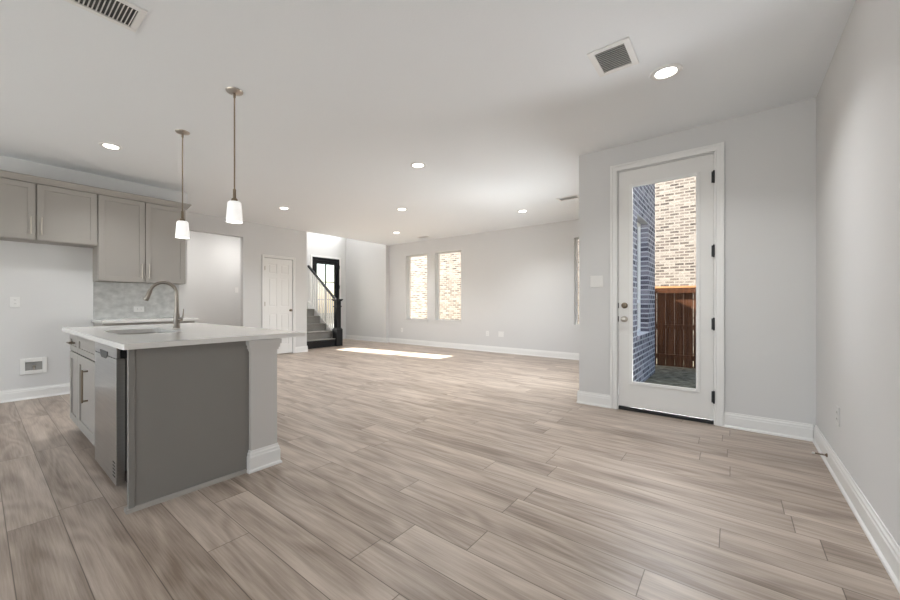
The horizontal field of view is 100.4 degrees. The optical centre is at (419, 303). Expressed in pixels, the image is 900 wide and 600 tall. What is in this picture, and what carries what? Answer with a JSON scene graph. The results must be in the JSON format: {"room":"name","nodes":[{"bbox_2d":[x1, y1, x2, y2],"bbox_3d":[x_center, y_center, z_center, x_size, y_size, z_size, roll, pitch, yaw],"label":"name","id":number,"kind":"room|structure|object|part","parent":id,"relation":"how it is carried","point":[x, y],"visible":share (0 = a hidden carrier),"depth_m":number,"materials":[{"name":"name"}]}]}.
{"room":"open-plan kitchen","nodes":[
{"label":"open-plan kitchen","id":0,"kind":"room"},
{"bbox_2d":[0,155,186,390],"bbox_3d":[-5.181,-0.270,3.588,0.120,2.740,5.240,0,0,40],"label":"wall","id":1,"kind":"structure","parent":0,"point":[53,284],"depth_m":4.42,"materials":[{"name":"white paint"}]},
{"bbox_2d":[10,297,19,306],"bbox_3d":[-4.564,-0.017,4.222,0.008,0.118,0.080,0,0,40],"label":"power outlet","id":2,"kind":"object","parent":1,"relation":"attached to","point":[14,301],"visible":1,"depth_m":4.22,"materials":[{"name":"white plastic"}]},
{"bbox_2d":[20,357,46,374],"bbox_3d":[-4.470,0.721,4.333,0.018,0.182,0.222,0,0,40],"label":"water supply box","id":3,"kind":"object","parent":1,"relation":"attached to","point":[27,365],"visible":1,"depth_m":4.33,"materials":[{"name":"white plastic"}]},
{"bbox_2d":[0,383,69,402],"bbox_3d":[-5.492,1.034,3.105,0.024,0.133,4.100,0,0,40],"label":"baseboard","id":4,"kind":"structure","parent":1,"relation":"attached to","point":[20,394],"depth_m":4.33,"materials":[{"name":"white paint"}]},
{"bbox_2d":[0,177,96,247],"bbox_3d":[-4.338,-1.015,4.227,0.348,0.630,1.033,0,0,40],"label":"upper cabinet","id":5,"kind":"object","parent":1,"relation":"attached to","point":[29,212],"visible":1,"depth_m":4.22,"materials":[{"name":"grey paint"}]},
{"bbox_3d":[-4.409,-1.015,3.946,0.020,0.618,0.500,0,0,40],"label":"cabinet door","id":6,"kind":"part","parent":5,"relation":"part of","materials":[{"name":"grey paint"}]},
{"bbox_3d":[-4.249,-0.858,4.092,0.038,0.193,0.014,0,0,40],"label":"handle","id":7,"kind":"part","parent":5,"relation":"part of","materials":[{"name":"silver metal"}]},
{"bbox_3d":[-4.196,-0.858,4.155,0.038,0.193,0.014,0,0,40],"label":"handle","id":8,"kind":"part","parent":5,"relation":"part of","materials":[{"name":"silver metal"}]},
{"bbox_3d":[-4.077,-1.015,4.342,0.020,0.618,0.509,0,0,40],"label":"cabinet door","id":9,"kind":"part","parent":5,"relation":"part of","materials":[{"name":"grey paint"}]},
{"bbox_2d":[93,282,178,318],"bbox_3d":[-3.822,-0.037,5.106,0.010,0.471,0.957,0,0,40],"label":"backsplash","id":10,"kind":"structure","parent":1,"relation":"attached to","point":[110,300],"depth_m":5.03,"materials":[{"name":"grey tile"}]},
{"bbox_2d":[134,306,143,311],"bbox_3d":[-3.819,0.078,5.095,0.008,0.075,0.118,0,0,40],"label":"power outlet","id":11,"kind":"object","parent":10,"relation":"attached to","point":[136,308],"visible":1,"depth_m":5.09,"materials":[{"name":"white plastic"}]},
{"bbox_2d":[93,194,184,284],"bbox_3d":[-3.698,-0.802,4.990,0.348,1.055,0.953,0,0,40],"label":"upper cabinet","id":12,"kind":"object","parent":1,"relation":"attached to","point":[137,242],"visible":0.99,"depth_m":4.85,"materials":[{"name":"grey paint"}]},
{"bbox_2d":[0,170,191,209],"bbox_3d":[-4.023,-1.365,4.603,0.347,0.069,2.083,0,0,40],"label":"crown molding","id":13,"kind":"structure","parent":12,"relation":"attached to","point":[3,173],"depth_m":4.45,"materials":[{"name":"grey paint"}]},
{"bbox_3d":[-3.754,-0.802,4.728,0.020,1.043,0.465,0,0,40],"label":"cabinet door","id":14,"kind":"part","parent":12,"relation":"part of","materials":[{"name":"grey paint"}]},
{"bbox_3d":[-3.448,-0.802,5.092,0.020,1.043,0.465,0,0,40],"label":"cabinet door","id":15,"kind":"part","parent":12,"relation":"part of","materials":[{"name":"grey paint"}]},
{"bbox_2d":[187,231,239,325],"bbox_3d":[-4.949,-0.270,7.856,0.120,2.740,3.880,0,0,40],"label":"wall","id":16,"kind":"structure","parent":0,"point":[213,260],"depth_m":8.25,"materials":[{"name":"white paint"}]},
{"bbox_2d":[187,212,301,352],"bbox_3d":[-3.580,-0.270,7.453,0.120,2.740,2.740,0,0,40],"label":"wall","id":17,"kind":"structure","parent":0,"point":[256,239],"depth_m":7.64,"materials":[{"name":"white paint"}]},
{"bbox_2d":[264,258,292,353],"bbox_3d":[-3.014,0.064,8.025,0.100,2.037,0.655,0,0,40],"label":"door","id":18,"kind":"structure","parent":17,"relation":"in","point":[278,310],"depth_m":8.05,"materials":[{"name":"white paint"}]},
{"bbox_2d":[262,254,294,352],"bbox_3d":[-3.008,0.043,8.026,0.020,2.115,0.767,0,0,40],"label":"door frame","id":19,"kind":"structure","parent":17,"relation":"attached to","point":[263,255],"depth_m":8.11,"materials":[{"name":"white paint"}]},
{"bbox_2d":[295,346,307,352],"bbox_3d":[-2.659,1.034,8.439,0.024,0.133,0.316,0,0,40],"label":"baseboard","id":20,"kind":"structure","parent":17,"relation":"attached to","point":[299,349],"depth_m":8.43,"materials":[{"name":"white paint"}]},
{"bbox_2d":[302,231,306,345],"bbox_3d":[-3.288,-1.250,9.074,1.759,4.700,0.120,0,0,40],"label":"wall","id":21,"kind":"structure","parent":0,"point":[304,234],"depth_m":8.51,"materials":[{"name":"white paint"}]},
{"bbox_2d":[307,232,345,338],"bbox_3d":[-3.084,-1.250,10.804,0.150,4.700,3.033,0,0,40],"label":"wall","id":22,"kind":"structure","parent":0,"point":[317,244],"depth_m":11.22,"materials":[{"name":"white paint"}]},
{"bbox_2d":[310,254,340,298],"bbox_3d":[-2.756,-0.150,11.066,0.015,2.500,1.075,0,0,40],"label":"door frame","id":23,"kind":"structure","parent":22,"relation":"attached to","point":[311,255],"depth_m":11.36,"materials":[{"name":"white paint"}]},
{"bbox_2d":[312,257,339,317],"bbox_3d":[-2.768,-0.120,11.081,0.098,2.440,0.954,0,0,40],"label":"door","id":24,"kind":"structure","parent":22,"relation":"in","point":[315,260],"depth_m":11.20,"materials":[{"name":"black wood"}]},
{"bbox_3d":[-2.777,-0.120,11.083,0.080,2.440,0.945,0,0,40],"label":"frame","id":25,"kind":"part","parent":24,"relation":"part of","materials":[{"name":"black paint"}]},
{"bbox_2d":[346,238,388,337],"bbox_3d":[-1.553,-1.250,11.261,1.908,4.700,0.356,0,0,40],"label":"wall","id":26,"kind":"structure","parent":0,"point":[367,263],"depth_m":11.04,"materials":[{"name":"white paint"}]},
{"bbox_2d":[345,335,386,342],"bbox_3d":[-1.612,1.034,11.062,1.774,0.133,0.024,0,0,40],"label":"baseboard","id":27,"kind":"structure","parent":26,"relation":"attached to","point":[353,337],"depth_m":11.00,"materials":[{"name":"white paint"}]},
{"bbox_2d":[0,0,854,244],"bbox_3d":[-1.726,-1.740,4.356,9.557,0.200,11.158,0,0,40],"label":"ceiling","id":28,"kind":"structure","parent":0,"point":[500,101],"depth_m":2.89,"materials":[{"name":"white paint"}]},
{"bbox_2d":[64,0,147,32],"bbox_3d":[-1.767,-1.633,1.996,0.250,0.012,0.468,0,0,40],"label":"ceiling vent","id":29,"kind":"object","parent":28,"relation":"in","point":[122,13],"visible":1,"depth_m":2.09,"materials":[{"name":"white metal"}]},
{"bbox_2d":[99,142,122,149],"bbox_3d":[-3.212,-1.634,3.896,0.196,0.010,0.196,0,0,40],"label":"recessed light","id":30,"kind":"object","parent":28,"relation":"in","point":[107,145],"visible":1,"depth_m":3.89,"materials":[{"name":"white paint"}]},
{"bbox_2d":[175,129,189,238],"bbox_3d":[-2.265,-1.133,3.577,0.124,1.012,0.124,0,0,40],"label":"pendant lamp","id":31,"kind":"object","parent":28,"relation":"hanging from","point":[182,226],"visible":1,"depth_m":3.56,"materials":[{"name":"white glass"}]},
{"bbox_2d":[180,211,184,220],"bbox_3d":[-2.265,-0.834,3.577,0.048,0.101,0.048,0,0,40],"label":"socket","id":32,"kind":"object","parent":31,"relation":"attached to","point":[182,212],"depth_m":3.57,"materials":[{"name":"brown metal"}]},
{"bbox_3d":[-2.265,-1.249,3.577,0.018,0.738,0.018,0,0,40],"label":"rod","id":33,"kind":"part","parent":31,"relation":"part of","materials":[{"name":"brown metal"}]},
{"bbox_3d":[-2.265,-0.707,3.577,0.120,0.158,0.120,0,0,40],"label":"lamp shade","id":34,"kind":"part","parent":31,"relation":"part of","materials":[{"name":"white glass"}]},
{"bbox_2d":[226,87,242,223],"bbox_3d":[-1.428,-1.133,2.889,0.124,1.012,0.124,0,0,40],"label":"pendant lamp","id":35,"kind":"object","parent":28,"relation":"hanging from","point":[234,207],"visible":1,"depth_m":2.87,"materials":[{"name":"white glass"}]},
{"bbox_2d":[231,189,237,200],"bbox_3d":[-1.428,-0.834,2.889,0.048,0.101,0.048,0,0,40],"label":"socket","id":36,"kind":"object","parent":35,"relation":"attached to","point":[234,198],"depth_m":2.88,"materials":[{"name":"brown metal"}]},
{"bbox_3d":[-1.428,-1.249,2.889,0.018,0.738,0.018,0,0,40],"label":"rod","id":37,"kind":"part","parent":35,"relation":"part of","materials":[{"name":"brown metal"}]},
{"bbox_3d":[-1.428,-0.707,2.889,0.120,0.158,0.120,0,0,40],"label":"lamp shade","id":38,"kind":"part","parent":35,"relation":"part of","materials":[{"name":"white glass"}]},
{"bbox_2d":[410,162,425,167],"bbox_3d":[-0.017,-1.634,4.431,0.196,0.010,0.196,0,0,40],"label":"recessed light","id":39,"kind":"object","parent":28,"relation":"in","point":[414,164],"visible":1,"depth_m":4.42,"materials":[{"name":"white paint"}]},
{"bbox_2d":[556,195,578,200],"bbox_3d":[2.309,-1.633,5.803,0.320,0.012,0.200,0,0,40],"label":"ceiling vent","id":40,"kind":"object","parent":28,"relation":"in","point":[565,198],"visible":0.94,"depth_m":5.80,"materials":[{"name":"white metal"}]},
{"bbox_2d":[587,37,638,76],"bbox_3d":[1.296,-1.633,2.499,0.248,0.012,0.322,0,0,40],"label":"ceiling vent","id":41,"kind":"object","parent":28,"relation":"in","point":[619,55],"visible":1,"depth_m":2.49,"materials":[{"name":"white metal"}]},
{"bbox_2d":[650,63,682,80],"bbox_3d":[1.746,-1.634,2.650,0.196,0.010,0.196,0,0,40],"label":"recessed light","id":42,"kind":"object","parent":28,"relation":"in","point":[667,71],"visible":1,"depth_m":2.64,"materials":[{"name":"white paint"}]},
{"bbox_2d":[0,339,899,599],"bbox_3d":[-1.911,1.165,4.509,10.037,0.130,11.153,0,0,40],"label":"floor","id":43,"kind":"structure","parent":0,"point":[406,471],"depth_m":2.02,"materials":[{"name":"brown wood"}]},
{"bbox_2d":[93,321,194,326],"bbox_3d":[-3.592,0.668,4.917,0.605,0.865,0.962,0,0,40],"label":"base cabinet","id":44,"kind":"object","parent":43,"relation":"on","point":[170,322],"visible":0.15,"depth_m":4.64,"materials":[{"name":"grey paint"}]},
{"bbox_3d":[-3.522,0.321,4.545,0.020,0.158,0.470,0,0,40],"label":"drawer","id":45,"kind":"part","parent":44,"relation":"part of","materials":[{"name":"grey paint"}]},
{"bbox_2d":[91,317,198,323],"bbox_3d":[-3.571,0.217,4.907,0.629,0.033,1.020,0,0,40],"label":"countertop","id":46,"kind":"structure","parent":44,"relation":"on","point":[166,319],"depth_m":4.67,"materials":[{"name":"white stone"}]},
{"bbox_3d":[-3.215,0.321,4.911,0.020,0.158,0.470,0,0,40],"label":"drawer","id":47,"kind":"part","parent":44,"relation":"part of","materials":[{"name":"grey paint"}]},
{"bbox_2d":[66,334,281,514],"bbox_3d":[-2.010,0.671,2.910,2.039,0.858,0.872,0,0,40],"label":"kitchen island","id":48,"kind":"object","parent":43,"relation":"on","point":[199,416],"visible":0.73,"depth_m":2.27,"materials":[{"name":"grey paint"}]},
{"bbox_3d":[-2.895,0.329,3.146,0.373,0.142,0.020,0,0,40],"label":"drawer","id":49,"kind":"part","parent":48,"relation":"part of","materials":[{"name":"grey paint"}]},
{"bbox_3d":[-2.895,0.703,3.146,0.373,0.585,0.020,0,0,40],"label":"cabinet door","id":50,"kind":"part","parent":48,"relation":"part of","materials":[{"name":"grey paint"}]},
{"bbox_3d":[-2.447,0.605,2.732,0.014,0.240,0.038,0,0,40],"label":"handle","id":51,"kind":"part","parent":48,"relation":"part of","materials":[{"name":"silver metal"}]},
{"bbox_3d":[-2.490,0.329,2.806,0.667,0.142,0.020,0,0,40],"label":"drawer","id":52,"kind":"part","parent":48,"relation":"part of","materials":[{"name":"grey paint"}]},
{"bbox_3d":[-2.490,0.703,2.806,0.667,0.585,0.020,0,0,40],"label":"cabinet door","id":53,"kind":"part","parent":48,"relation":"part of","materials":[{"name":"grey paint"}]},
{"bbox_2d":[95,342,126,485],"bbox_3d":[-1.983,0.664,2.403,0.597,0.812,0.066,0,0,40],"label":"dishwasher","id":54,"kind":"object","parent":48,"relation":"in","point":[110,362],"visible":0.92,"depth_m":2.26,"materials":[{"name":"silver metal"}]},
{"bbox_3d":[-2.016,0.323,2.389,0.220,0.045,0.003,0,0,40],"label":"pocket handle","id":55,"kind":"part","parent":54,"relation":"part of","materials":[{"name":"grey metal"}]},
{"bbox_3d":[-1.996,0.292,2.388,0.596,0.067,0.019,0,0,40],"label":"control panel","id":56,"kind":"part","parent":54,"relation":"part of","materials":[{"name":"silver metal"}]},
{"bbox_2d":[124,358,126,470],"bbox_3d":[-1.970,0.664,2.421,0.575,0.672,0.022,0,0,40],"label":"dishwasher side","id":57,"kind":"object","parent":54,"relation":"in","point":[125,359],"depth_m":2.23,"materials":[{"name":"grey metal"}]},
{"bbox_2d":[62,323,305,349],"bbox_3d":[-1.969,0.225,3.000,2.067,0.030,1.076,0,0,40],"label":"island countertop","id":58,"kind":"structure","parent":48,"relation":"on","point":[189,333],"depth_m":2.56,"materials":[{"name":"white stone"}]},
{"bbox_2d":[121,332,164,334],"bbox_3d":[-2.096,0.336,2.838,0.644,0.192,0.409,0,0,40],"label":"sink","id":59,"kind":"object","parent":58,"relation":"in","point":[143,332],"visible":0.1,"depth_m":3.10,"materials":[{"name":"metal"}]},
{"bbox_2d":[143,281,183,327],"bbox_3d":[-2.151,0.010,3.150,0.292,0.400,0.062,0,0,-27],"label":"faucet","id":60,"kind":"object","parent":58,"relation":"on","point":[176,317],"visible":0.97,"depth_m":3.17,"materials":[{"name":"silver metal"}]},
{"bbox_3d":[-2.152,-0.040,3.159,0.212,0.300,0.039,0,0,-23],"label":"spout","id":61,"kind":"part","parent":60,"relation":"part of","materials":[{"name":"silver metal"}]},
{"bbox_3d":[-2.042,0.097,3.194,0.061,0.104,0.028,0,0,-1],"label":"lever","id":62,"kind":"part","parent":60,"relation":"part of","materials":[{"name":"silver metal"}]},
{"bbox_3d":[-1.338,1.090,2.210,0.050,0.021,0.643,0,0,40],"label":"shoe moulding","id":63,"kind":"part","parent":48,"relation":"part of","materials":[{"name":"grey paint"}]},
{"bbox_3d":[-1.335,0.671,2.221,0.020,0.858,0.642,0,0,40],"label":"panel","id":64,"kind":"part","parent":48,"relation":"part of","materials":[{"name":"grey paint"}]},
{"bbox_3d":[-1.113,0.671,2.575,0.185,0.858,0.185,0,0,40],"label":"corner post","id":65,"kind":"part","parent":48,"relation":"part of","materials":[{"name":"grey paint"}]},
{"bbox_3d":[-1.113,1.032,2.575,0.233,0.137,0.233,0,0,40],"label":"post","id":66,"kind":"part","parent":48,"relation":"part of","materials":[{"name":"white paint"}]},
{"bbox_2d":[307,265,342,348],"bbox_3d":[-2.952,0.007,9.714,1.448,2.187,1.288,0,0,40],"label":"staircase","id":67,"kind":"structure","parent":43,"relation":"on","point":[320,334],"depth_m":9.90,"materials":[{"name":"black wood"}]},
{"bbox_3d":[-2.653,-0.565,10.186,1.285,1.042,0.070,0,0,40],"label":"handrail","id":68,"kind":"part","parent":67,"relation":"part of","materials":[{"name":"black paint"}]},
{"bbox_3d":[-2.132,0.493,9.729,0.210,1.215,0.210,0,0,40],"label":"newel post","id":69,"kind":"part","parent":67,"relation":"part of","materials":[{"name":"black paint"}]},
{"bbox_2d":[389,219,578,352],"bbox_3d":[1.540,-0.270,8.670,6.162,2.740,0.140,0,0,40],"label":"wall","id":70,"kind":"structure","parent":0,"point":[520,282],"depth_m":8.30,"materials":[{"name":"white paint"}]},
{"bbox_2d":[405,255,427,322],"bbox_3d":[-0.037,-0.392,10.002,0.831,1.795,0.197,0,0,40],"label":"window","id":71,"kind":"structure","parent":70,"relation":"attached to","point":[410,319],"depth_m":10.27,"materials":[{"name":"white paint"}]},
{"bbox_3d":[-0.054,0.462,9.982,0.831,0.087,0.145,0,0,40],"label":"sill","id":72,"kind":"part","parent":71,"relation":"part of","materials":[{"name":"white paint"}]},
{"bbox_2d":[434,251,461,323],"bbox_3d":[0.746,-0.392,9.344,0.877,1.795,0.197,0,0,40],"label":"window","id":73,"kind":"structure","parent":70,"relation":"attached to","point":[441,321],"depth_m":9.58,"materials":[{"name":"white paint"}]},
{"bbox_3d":[0.730,0.462,9.324,0.877,0.087,0.145,0,0,40],"label":"sill","id":74,"kind":"part","parent":73,"relation":"part of","materials":[{"name":"white paint"}]},
{"bbox_2d":[389,338,578,359],"bbox_3d":[1.480,1.034,8.614,6.142,0.133,0.024,0,0,40],"label":"baseboard","id":75,"kind":"structure","parent":70,"relation":"attached to","point":[530,352],"depth_m":8.46,"materials":[{"name":"white paint"}]},
{"bbox_2d":[498,331,503,336],"bbox_3d":[1.815,0.685,8.340,0.130,0.118,0.012,0,0,40],"label":"plate","id":76,"kind":"object","parent":70,"relation":"attached to","point":[500,334],"visible":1,"depth_m":8.35,"materials":[{"name":"white plastic"}]},
{"bbox_2d":[572,238,578,328],"bbox_3d":[3.380,-0.392,7.136,0.870,1.795,0.197,0,0,40],"label":"window","id":77,"kind":"structure","parent":70,"relation":"attached to","point":[576,326],"depth_m":7.42,"materials":[{"name":"white paint"}]},
{"bbox_3d":[3.428,-0.430,7.192,0.790,1.720,0.050,0,0,40],"label":"frame","id":78,"kind":"part","parent":77,"relation":"part of","materials":[{"name":"white paint"}]},
{"bbox_2d":[633,184,654,381],"bbox_3d":[3.080,-0.505,5.431,0.120,3.470,3.346,0,0,40],"label":"brick wall","id":79,"kind":"structure","parent":0,"point":[643,196],"depth_m":6.14,"materials":[{"name":"blue brick"}]},
{"bbox_2d":[637,222,649,339],"bbox_3d":[3.405,-0.387,5.823,0.185,1.845,0.940,0,0,40],"label":"window","id":80,"kind":"structure","parent":79,"relation":"in","point":[640,334],"depth_m":6.16,"materials":[{"name":"white paint"}]},
{"bbox_3d":[3.352,-0.425,5.868,0.006,1.670,0.800,0,0,40],"label":"glass pane","id":81,"kind":"part","parent":80,"relation":"part of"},
{"bbox_3d":[3.354,-0.425,5.867,0.050,1.770,0.900,0,0,40],"label":"frame","id":82,"kind":"part","parent":80,"relation":"part of","materials":[{"name":"white paint"}]},
{"bbox_3d":[3.423,0.497,5.809,0.140,0.077,0.940,0,0,40],"label":"brick sill","id":83,"kind":"part","parent":80,"relation":"part of","materials":[{"name":"white brick"}]},
{"bbox_2d":[579,98,815,437],"bbox_3d":[2.515,-0.270,3.623,1.816,2.740,0.150,0,0,40],"label":"wall","id":84,"kind":"structure","parent":0,"point":[770,154],"depth_m":3.21,"materials":[{"name":"white paint"}]},
{"bbox_2d":[577,390,609,407],"bbox_3d":[1.879,1.034,4.043,0.335,0.133,0.024,0,0,40],"label":"baseboard","id":85,"kind":"structure","parent":84,"relation":"attached to","point":[589,398],"depth_m":4.03,"materials":[{"name":"white paint"}]},
{"bbox_2d":[590,275,602,286],"bbox_3d":[1.907,-0.237,4.028,0.128,0.125,0.010,0,0,40],"label":"light switch","id":86,"kind":"object","parent":84,"relation":"attached to","point":[595,281],"visible":1,"depth_m":4.03,"materials":[{"name":"white paint"}]},
{"bbox_2d":[617,152,714,424],"bbox_3d":[2.402,-0.137,3.682,0.798,2.475,0.224,0,0,40],"label":"door","id":87,"kind":"structure","parent":84,"relation":"in","point":[691,404],"depth_m":3.58,"materials":[{"name":"white paint"}]},
{"bbox_3d":[2.096,0.160,3.837,0.062,0.062,0.068,0,0,40],"label":"knob","id":88,"kind":"part","parent":87,"relation":"part of","materials":[{"name":"silver metal"}]},
{"bbox_3d":[2.377,-0.196,3.652,0.581,2.043,0.030,0,0,40],"label":"glass frame","id":89,"kind":"part","parent":87,"relation":"part of","materials":[{"name":"clear glass"}]},
{"bbox_2d":[610,142,723,426],"bbox_3d":[2.363,-0.170,3.637,0.930,2.541,0.024,0,0,40],"label":"door frame","id":90,"kind":"structure","parent":84,"relation":"attached to","point":[718,148],"depth_m":3.50,"materials":[{"name":"white paint"}]},
{"bbox_2d":[724,412,812,440],"bbox_3d":[2.927,1.034,3.164,0.555,0.133,0.024,0,0,40],"label":"baseboard","id":91,"kind":"structure","parent":84,"relation":"attached to","point":[783,428],"depth_m":3.15,"materials":[{"name":"white paint"}]},
{"bbox_2d":[816,0,899,546],"bbox_3d":[0.805,-0.270,0.054,0.150,2.740,7.817,0,0,40],"label":"wall","id":92,"kind":"structure","parent":0,"point":[858,97],"depth_m":1.94,"materials":[{"name":"white paint"}]},
{"bbox_2d":[812,452,827,456],"bbox_3d":[2.756,1.036,2.577,0.074,0.026,0.026,0,0,40],"label":"door stop","id":93,"kind":"object","parent":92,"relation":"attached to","point":[826,454],"visible":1,"depth_m":2.57,"materials":[{"name":"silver metal"}]},
{"bbox_2d":[836,405,839,425],"bbox_3d":[2.627,0.706,2.351,0.008,0.118,0.072,0,0,40],"label":"power outlet","id":94,"kind":"object","parent":92,"relation":"attached to","point":[837,407],"visible":1,"depth_m":2.34,"materials":[{"name":"white paint"}]},
{"bbox_2d":[812,425,899,593],"bbox_3d":[0.738,1.034,0.110,0.024,0.133,7.517,0,0,40],"label":"baseboard","id":95,"kind":"structure","parent":92,"relation":"attached to","point":[885,546],"depth_m":1.83,"materials":[{"name":"white paint"}]},
{"label":"outside","id":96,"kind":"structure","parent":0,"visible":0},
{"bbox_2d":[327,313,695,388],"bbox_3d":[-0.618,1.280,7.044,70.000,0.100,70.000,0,0,40],"label":"ground","id":97,"kind":"structure","parent":96,"point":[663,375],"depth_m":6.30,"materials":[{"name":"grey concrete"}]},
{"bbox_2d":[411,176,695,354],"bbox_3d":[4.866,-2.585,10.471,18.000,7.630,0.300,0,0,40],"label":"wall","id":98,"kind":"structure","parent":97,"relation":"on","point":[675,200],"depth_m":9.25,"materials":[{"name":"brick"}]},
{"bbox_2d":[655,286,695,368],"bbox_3d":[5.904,0.430,6.094,3.816,1.510,0.093,0,0,40],"label":"wooden fence","id":99,"kind":"object","parent":97,"relation":"on","point":[674,327],"visible":0.2,"depth_m":7.01,"materials":[{"name":"brown wood"}]},
{"bbox_3d":[5.872,-0.240,6.084,3.720,0.090,0.029,0,0,40],"label":"rail","id":100,"kind":"part","parent":99,"relation":"part of","materials":[{"name":"brown wood"}]},
{"bbox_3d":[5.872,0.440,6.084,3.720,0.090,0.029,0,0,40],"label":"rail","id":101,"kind":"part","parent":99,"relation":"part of","materials":[{"name":"brown wood"}]},
{"bbox_3d":[5.872,1.000,6.084,3.720,0.090,0.029,0,0,40],"label":"rail","id":102,"kind":"part","parent":99,"relation":"part of","materials":[{"name":"brown wood"}]},
{"bbox_3d":[5.887,-0.306,6.109,3.770,0.037,0.093,0,0,40],"label":"cap rail","id":103,"kind":"part","parent":99,"relation":"part of","materials":[{"name":"orange wood"}]}
]}

